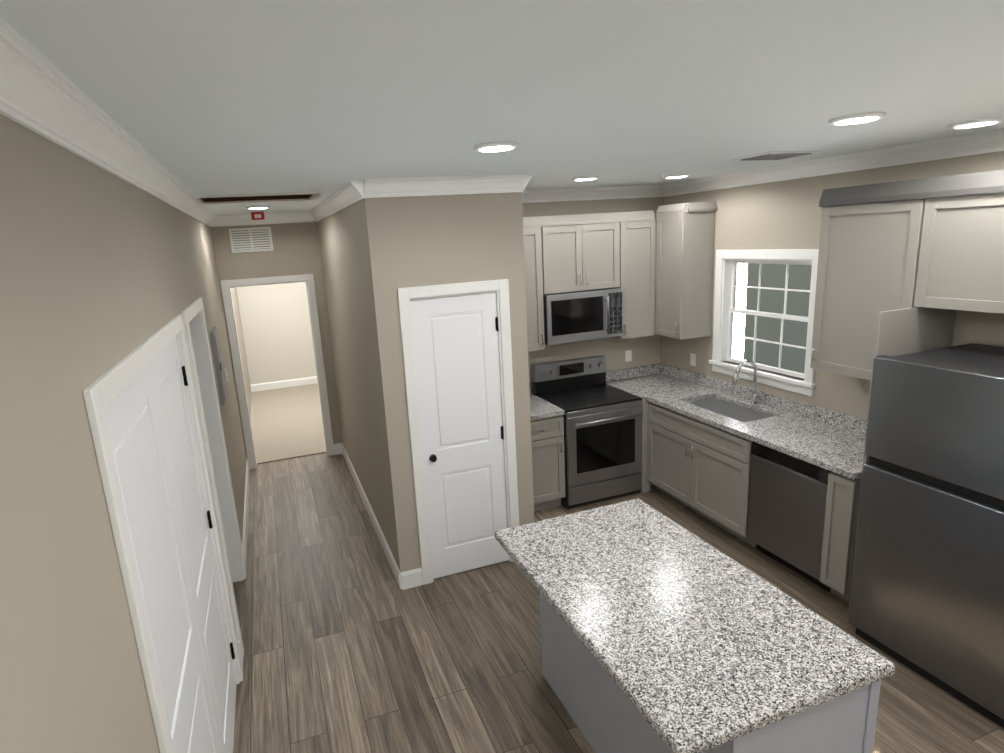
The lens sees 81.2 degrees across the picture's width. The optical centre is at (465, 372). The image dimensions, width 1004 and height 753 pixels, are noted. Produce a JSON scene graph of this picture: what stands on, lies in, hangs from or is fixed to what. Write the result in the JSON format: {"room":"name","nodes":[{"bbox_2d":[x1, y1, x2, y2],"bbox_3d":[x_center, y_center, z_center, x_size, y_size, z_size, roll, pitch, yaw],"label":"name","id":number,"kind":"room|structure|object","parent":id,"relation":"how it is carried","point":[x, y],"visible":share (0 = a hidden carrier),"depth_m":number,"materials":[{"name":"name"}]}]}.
{"room":"kitchen","nodes":[
{"label":"kitchen","id":0,"kind":"room"},
{"bbox_2d":[0,114,250,752],"bbox_3d":[-1.753,0.240,3.917,0.120,2.760,13.100,-8,14,-18],"label":"wall","id":1,"kind":"structure","parent":0,"point":[102,271],"depth_m":1.20,"materials":[{"name":"beige paint"}]},
{"bbox_2d":[0,17,219,226],"bbox_3d":[-1.076,-0.681,1.794,0.084,0.104,9.080,-8,14,-18],"label":"crown molding","id":2,"kind":"structure","parent":1,"relation":"attached to","point":[41,94],"depth_m":1.37,"materials":[{"name":"white paint"}]},
{"bbox_2d":[104,365,220,752],"bbox_3d":[-0.985,1.013,1.989,0.035,2.005,0.783,-8,14,-18],"label":"closet door","id":3,"kind":"structure","parent":1,"relation":"in","point":[133,426],"depth_m":1.92,"materials":[{"name":"white paint"}]},
{"bbox_2d":[82,310,243,752],"bbox_3d":[-1.135,0.902,2.338,0.138,2.100,1.740,-8,14,-18],"label":"door frame","id":4,"kind":"structure","parent":1,"relation":"attached to","point":[103,392],"depth_m":1.56,"materials":[{"name":"white paint"}]},
{"bbox_2d":[149,337,236,752],"bbox_3d":[-1.239,0.861,2.724,0.050,2.005,0.794,-8,14,-18],"label":"closet door","id":5,"kind":"structure","parent":1,"relation":"in","point":[168,377],"depth_m":2.66,"materials":[{"name":"white paint"}]},
{"bbox_2d":[185,298,245,653],"bbox_3d":[-1.631,0.615,3.729,0.138,2.100,0.990,-8,14,-18],"label":"door frame","id":6,"kind":"structure","parent":1,"relation":"attached to","point":[202,353],"depth_m":4.09,"materials":[{"name":"white paint"}]},
{"bbox_2d":[210,327,226,404],"bbox_3d":[-1.945,-0.060,4.630,0.035,0.570,0.380,-8,14,-18],"label":"electrical panel","id":7,"kind":"object","parent":1,"relation":"attached to","point":[218,362],"visible":1,"depth_m":4.50,"materials":[{"name":"grey metal"}]},
{"bbox_2d":[242,459,249,567],"bbox_3d":[-2.061,1.249,5.497,0.015,0.130,2.320,-8,14,-18],"label":"baseboard","id":8,"kind":"structure","parent":1,"relation":"attached to","point":[245,522],"depth_m":5.23,"materials":[{"name":"white paint"}]},
{"bbox_2d":[236,282,316,384],"bbox_3d":[-3.098,-1.107,10.167,4.640,2.760,0.120,-8,14,-18],"label":"wall","id":9,"kind":"structure","parent":0,"point":[276,330],"depth_m":10.11,"materials":[{"name":"beige paint"}]},
{"bbox_2d":[250,376,317,391],"bbox_3d":[-2.996,0.181,10.396,4.400,0.140,0.015,-8,14,-18],"label":"baseboard","id":10,"kind":"structure","parent":9,"relation":"attached to","point":[308,380],"depth_m":10.32,"materials":[{"name":"white paint"}]},
{"bbox_2d":[211,222,341,458],"bbox_3d":[-1.100,-0.462,6.806,3.080,2.760,0.120,-8,14,-18],"label":"wall","id":11,"kind":"structure","parent":0,"point":[296,248],"depth_m":6.29,"materials":[{"name":"beige paint"}]},
{"bbox_2d":[228,227,273,252],"bbox_3d":[-2.247,-1.392,6.130,0.417,0.250,0.016,-8,14,-18],"label":"air vent","id":12,"kind":"object","parent":11,"relation":"in","point":[253,239],"visible":1,"depth_m":6.12,"materials":[{"name":"white plastic"}]},
{"bbox_2d":[220,212,307,226],"bbox_3d":[-2.103,-1.603,6.102,0.870,0.104,0.084,-8,14,-18],"label":"crown molding","id":13,"kind":"structure","parent":11,"relation":"attached to","point":[293,217],"depth_m":6.11,"materials":[{"name":"white paint"}]},
{"bbox_2d":[220,274,334,468],"bbox_3d":[-2.071,-0.007,6.544,0.950,2.110,0.138,-8,14,-18],"label":"door frame","id":14,"kind":"structure","parent":11,"relation":"attached to","point":[226,285],"depth_m":6.43,"materials":[{"name":"white paint"}]},
{"bbox_2d":[0,0,1003,215],"bbox_3d":[-1.049,-1.260,3.857,7.400,0.100,13.100,-8,14,-18],"label":"ceiling","id":15,"kind":"structure","parent":0,"point":[229,97],"depth_m":1.50,"materials":[{"name":"white paint"}]},
{"bbox_2d":[246,206,269,208],"bbox_3d":[-1.799,-1.431,5.069,0.196,0.016,0.196,-8,14,-18],"label":"recessed light","id":16,"kind":"object","parent":15,"relation":"in","point":[257,207],"visible":1,"depth_m":5.01,"materials":[{"name":"white paint"}]},
{"bbox_2d":[251,212,264,219],"bbox_3d":[-2.032,-1.535,5.719,0.120,0.074,0.065,-8,14,-18],"label":"fire alarm","id":17,"kind":"object","parent":15,"relation":"attached to","point":[257,215],"visible":1,"depth_m":5.69,"materials":[{"name":"red plastic"}]},
{"bbox_2d":[196,191,322,204],"bbox_3d":[-1.513,-1.548,4.146,1.360,0.612,1.110,-8,14,-18],"label":"attic hatch","id":18,"kind":"object","parent":15,"relation":"attached to","point":[247,198],"visible":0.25,"depth_m":4.38,"materials":[{"name":"brown wood"}]},
{"bbox_2d":[364,174,531,197],"bbox_3d":[-0.106,-1.165,3.643,1.020,0.104,0.084,-8,14,-18],"label":"crown molding","id":19,"kind":"structure","parent":15,"relation":"attached to","point":[476,184],"depth_m":3.63,"materials":[{"name":"white paint"}]},
{"bbox_2d":[473,142,518,151],"bbox_3d":[0.132,-0.964,2.501,0.196,0.016,0.196,-8,14,-18],"label":"recessed light","id":20,"kind":"object","parent":15,"relation":"in","point":[495,146],"visible":1,"depth_m":2.45,"materials":[{"name":"white paint"}]},
{"bbox_2d":[572,176,598,180],"bbox_3d":[0.875,-1.412,4.253,0.196,0.016,0.196,-8,14,-18],"label":"recessed light","id":21,"kind":"object","parent":15,"relation":"in","point":[585,178],"visible":1,"depth_m":4.19,"materials":[{"name":"white paint"}]},
{"bbox_2d":[663,174,688,178],"bbox_3d":[1.645,-1.530,4.557,0.196,0.016,0.196,-8,14,-18],"label":"recessed light","id":22,"kind":"object","parent":15,"relation":"in","point":[676,176],"visible":1,"depth_m":4.50,"materials":[{"name":"white paint"}]},
{"bbox_2d":[734,151,819,160],"bbox_3d":[1.891,-1.317,3.558,0.370,0.014,0.290,-8,14,-18],"label":"ceiling vent","id":23,"kind":"object","parent":15,"relation":"in","point":[775,155],"visible":1,"depth_m":3.49,"materials":[{"name":"white plastic"}]},
{"bbox_2d":[828,112,885,124],"bbox_3d":[1.578,-1.021,2.356,0.196,0.016,0.196,-8,14,-18],"label":"recessed light","id":24,"kind":"object","parent":15,"relation":"in","point":[857,118],"visible":1,"depth_m":2.31,"materials":[{"name":"white paint"}]},
{"bbox_2d":[948,117,1003,128],"bbox_3d":[2.352,-1.147,2.692,0.196,0.016,0.196,-8,14,-18],"label":"recessed light","id":25,"kind":"object","parent":15,"relation":"in","point":[975,123],"visible":1,"depth_m":2.65,"materials":[{"name":"white paint"}]},
{"bbox_2d":[522,197,662,393],"bbox_3d":[1.051,-0.338,5.673,2.179,2.760,0.120,-8,14,-18],"label":"wall","id":26,"kind":"structure","parent":0,"point":[646,350],"depth_m":5.60,"materials":[{"name":"beige paint"}]},
{"bbox_2d":[522,175,543,196],"bbox_3d":[0.237,-1.347,4.342,0.084,0.104,1.219,-8,14,-18],"label":"crown molding","id":27,"kind":"structure","parent":26,"relation":"attached to","point":[533,194],"depth_m":5.12,"materials":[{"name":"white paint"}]},
{"bbox_2d":[523,210,655,351],"bbox_3d":[0.935,-0.828,5.262,1.636,1.140,0.370,-8,14,-18],"label":"upper cabinet","id":28,"kind":"object","parent":26,"relation":"attached to","point":[573,253],"visible":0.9,"depth_m":5.12,"materials":[{"name":"grey paint"}]},
{"bbox_2d":[543,288,622,344],"bbox_3d":[1.013,-0.526,5.315,0.756,0.434,0.439,-8,14,-18],"label":"microwave","id":29,"kind":"object","parent":28,"relation":"attached to","point":[576,316],"visible":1,"depth_m":5.15,"materials":[{"name":"silver metal"}]},
{"bbox_2d":[522,185,659,202],"bbox_3d":[0.905,-1.597,5.250,1.969,0.104,0.084,-8,14,-18],"label":"crown molding","id":30,"kind":"structure","parent":26,"relation":"attached to","point":[621,192],"depth_m":5.34,"materials":[{"name":"white paint"}]},
{"bbox_2d":[625,350,631,361],"bbox_3d":[1.633,-0.166,5.846,0.072,0.116,0.008,-8,14,-18],"label":"electrical outlet","id":31,"kind":"object","parent":26,"relation":"attached to","point":[628,355],"visible":1,"depth_m":5.84,"materials":[{"name":"white plastic"}]},
{"bbox_2d":[233,453,1003,752],"bbox_3d":[-0.875,1.522,4.495,7.400,0.100,13.100,-8,14,-18],"label":"floor","id":32,"kind":"structure","parent":0,"point":[350,645],"depth_m":3.52,"materials":[{"name":"brown wood"}]},
{"bbox_2d":[250,383,325,463],"bbox_3d":[-2.373,0.602,8.676,4.400,0.012,3.769,-8,14,-18],"label":"floor","id":33,"kind":"structure","parent":32,"relation":"on","point":[286,422],"depth_m":8.19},
{"bbox_2d":[317,192,533,571],"bbox_3d":[-0.536,-0.169,5.372,1.043,2.760,3.015,-8,14,-18],"label":"wall block","id":34,"kind":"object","parent":32,"relation":"on","point":[376,253],"visible":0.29,"depth_m":3.94,"materials":[{"name":"beige paint"}]},
{"bbox_2d":[308,180,367,221],"bbox_3d":[-1.135,-1.380,4.863,0.084,0.104,3.099,-8,14,-18],"label":"crown molding","id":35,"kind":"structure","parent":34,"relation":"attached to","point":[352,191],"depth_m":4.20,"materials":[{"name":"white paint"}]},
{"bbox_2d":[339,443,403,589],"bbox_3d":[-0.958,1.181,5.492,0.028,0.130,3.030,-8,14,-18],"label":"baseboard","id":36,"kind":"structure","parent":34,"relation":"attached to","point":[398,575],"depth_m":4.92,"materials":[{"name":"white paint"}]},
{"bbox_2d":[397,279,518,584],"bbox_3d":[-0.027,0.429,4.102,0.761,2.100,0.138,-8,14,-18],"label":"door frame","id":37,"kind":"structure","parent":34,"relation":"attached to","point":[405,295],"depth_m":3.98,"materials":[{"name":"white paint"}]},
{"bbox_2d":[411,292,508,578],"bbox_3d":[-0.009,0.472,4.083,0.602,2.005,0.062,-8,14,-18],"label":"pantry door","id":38,"kind":"structure","parent":34,"relation":"in","point":[457,360],"depth_m":4.06,"materials":[{"name":"white paint"}]},
{"bbox_2d":[529,383,565,510],"bbox_3d":[0.510,0.689,5.254,0.528,1.015,0.686,-8,14,-18],"label":"base cabinet","id":39,"kind":"object","parent":32,"relation":"on","point":[547,442],"visible":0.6,"depth_m":5.02,"materials":[{"name":"grey paint"}]},
{"bbox_2d":[532,355,642,508],"bbox_3d":[1.135,0.527,5.386,0.760,1.195,0.717,-8,14,-18],"label":"range","id":40,"kind":"object","parent":32,"relation":"on","point":[602,435],"visible":0.94,"depth_m":5.18,"materials":[{"name":"silver metal"}]},
{"bbox_2d":[538,590,880,752],"bbox_3d":[0.937,1.341,2.616,0.660,0.870,1.360,-8,14,-18],"label":"kitchen island","id":41,"kind":"object","parent":32,"relation":"on","point":[606,719],"depth_m":2.41,"materials":[{"name":"cool grey paint"},{"name":"speckled granite"}]},
{"bbox_2d":[495,498,894,752],"bbox_3d":[0.793,0.912,2.473,0.872,0.046,1.427,-8,14,-18],"label":"island countertop","id":42,"kind":"structure","parent":41,"relation":"on","point":[710,654],"depth_m":2.18,"materials":[{"name":"grey stone"}]},
{"bbox_2d":[640,392,813,547],"bbox_3d":[2.114,0.747,4.876,0.706,0.874,1.201,-8,14,-18],"label":"base cabinet","id":43,"kind":"object","parent":32,"relation":"on","point":[700,433],"depth_m":4.72,"materials":[{"name":"grey paint"}]},
{"bbox_2d":[606,372,721,403],"bbox_3d":[1.825,0.150,5.507,0.706,0.040,0.876,-8,14,-18],"label":"countertop","id":44,"kind":"structure","parent":43,"relation":"on","point":[661,389],"depth_m":5.41,"materials":[{"name":"grey stone"}]},
{"bbox_2d":[726,412,864,479],"bbox_3d":[2.402,0.468,3.960,0.657,0.040,1.008,-8,14,-18],"label":"countertop","id":45,"kind":"structure","parent":43,"relation":"on","point":[840,451],"depth_m":3.95,"materials":[{"name":"grey stone"}]},
{"bbox_2d":[747,441,832,591],"bbox_3d":[2.446,0.918,4.045,0.624,0.871,0.604,-8,14,-18],"label":"dishwasher","id":46,"kind":"object","parent":32,"relation":"on","point":[787,505],"visible":0.44,"depth_m":3.91,"materials":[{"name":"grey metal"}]},
{"bbox_2d":[849,307,955,610],"bbox_3d":[2.595,0.534,3.479,0.607,1.853,0.020,-8,14,-18],"label":"end panel","id":47,"kind":"object","parent":32,"relation":"on","point":[908,330],"visible":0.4,"depth_m":3.29,"materials":[{"name":"grey paint"}]},
{"bbox_2d":[848,343,1003,727],"bbox_3d":[2.678,0.746,2.979,0.761,1.652,0.822,-8,14,-18],"label":"refrigerator","id":48,"kind":"object","parent":32,"relation":"on","point":[927,597],"visible":1,"depth_m":2.88,"materials":[{"name":"black"}]},
{"bbox_2d":[661,151,1003,419],"bbox_3d":[3.224,0.226,2.616,0.120,2.760,7.420,-8,14,-18],"label":"wall","id":49,"kind":"structure","parent":0,"point":[785,214],"depth_m":4.29,"materials":[{"name":"beige paint"}]},
{"bbox_2d":[655,201,717,339],"bbox_3d":[1.893,-0.939,5.385,0.370,1.165,0.732,-8,14,-18],"label":"upper cabinet","id":50,"kind":"object","parent":49,"relation":"attached to","point":[685,236],"visible":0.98,"depth_m":5.12,"materials":[{"name":"grey paint"}]},
{"bbox_2d":[690,353,695,365],"bbox_3d":[2.153,-0.121,5.527,0.008,0.116,0.072,-8,14,-18],"label":"electrical outlet","id":51,"kind":"object","parent":49,"relation":"attached to","point":[692,359],"visible":1,"depth_m":5.52,"materials":[{"name":"white plastic"}]},
{"bbox_2d":[606,364,866,435],"bbox_3d":[2.116,0.366,4.710,0.706,0.340,2.624,-8,14,-18],"label":"backsplash","id":52,"kind":"structure","parent":49,"relation":"attached to","point":[840,420],"depth_m":4.80,"materials":[{"name":"grey stone"}]},
{"bbox_2d":[709,249,818,396],"bbox_3d":[2.421,-0.448,4.711,0.165,1.075,1.060,-8,14,-18],"label":"window","id":53,"kind":"structure","parent":49,"relation":"in","point":[725,294],"depth_m":4.78,"materials":[{"name":"white paint"}]},
{"bbox_2d":[660,128,1003,196],"bbox_3d":[2.461,-1.393,3.935,0.084,0.104,3.620,-8,14,-18],"label":"crown molding","id":54,"kind":"structure","parent":49,"relation":"attached to","point":[993,140],"depth_m":3.76,"materials":[{"name":"white paint"}]},
{"bbox_2d":[810,176,941,380],"bbox_3d":[2.564,-0.549,3.555,0.337,1.160,0.683,-8,14,-18],"label":"upper cabinet","id":55,"kind":"object","parent":49,"relation":"attached to","point":[876,241],"depth_m":3.51,"materials":[{"name":"grey paint"}]},
{"bbox_2d":[926,170,1003,313],"bbox_3d":[2.802,-0.632,2.796,0.337,0.690,0.968,-8,14,-18],"label":"upper cabinet","id":56,"kind":"object","parent":49,"relation":"attached to","point":[935,242],"depth_m":2.97,"materials":[{"name":"grey paint"}]},
{"label":"outside","id":57,"kind":"structure","parent":0,"visible":0},
{"bbox_2d":[732,263,747,359],"bbox_3d":[3.066,-1.131,8.272,0.050,2.900,2.300,-8,14,-18],"label":"sky","id":58,"kind":"structure","parent":57,"point":[739,330],"depth_m":7.28,"materials":[{"name":"white"}]}
]}

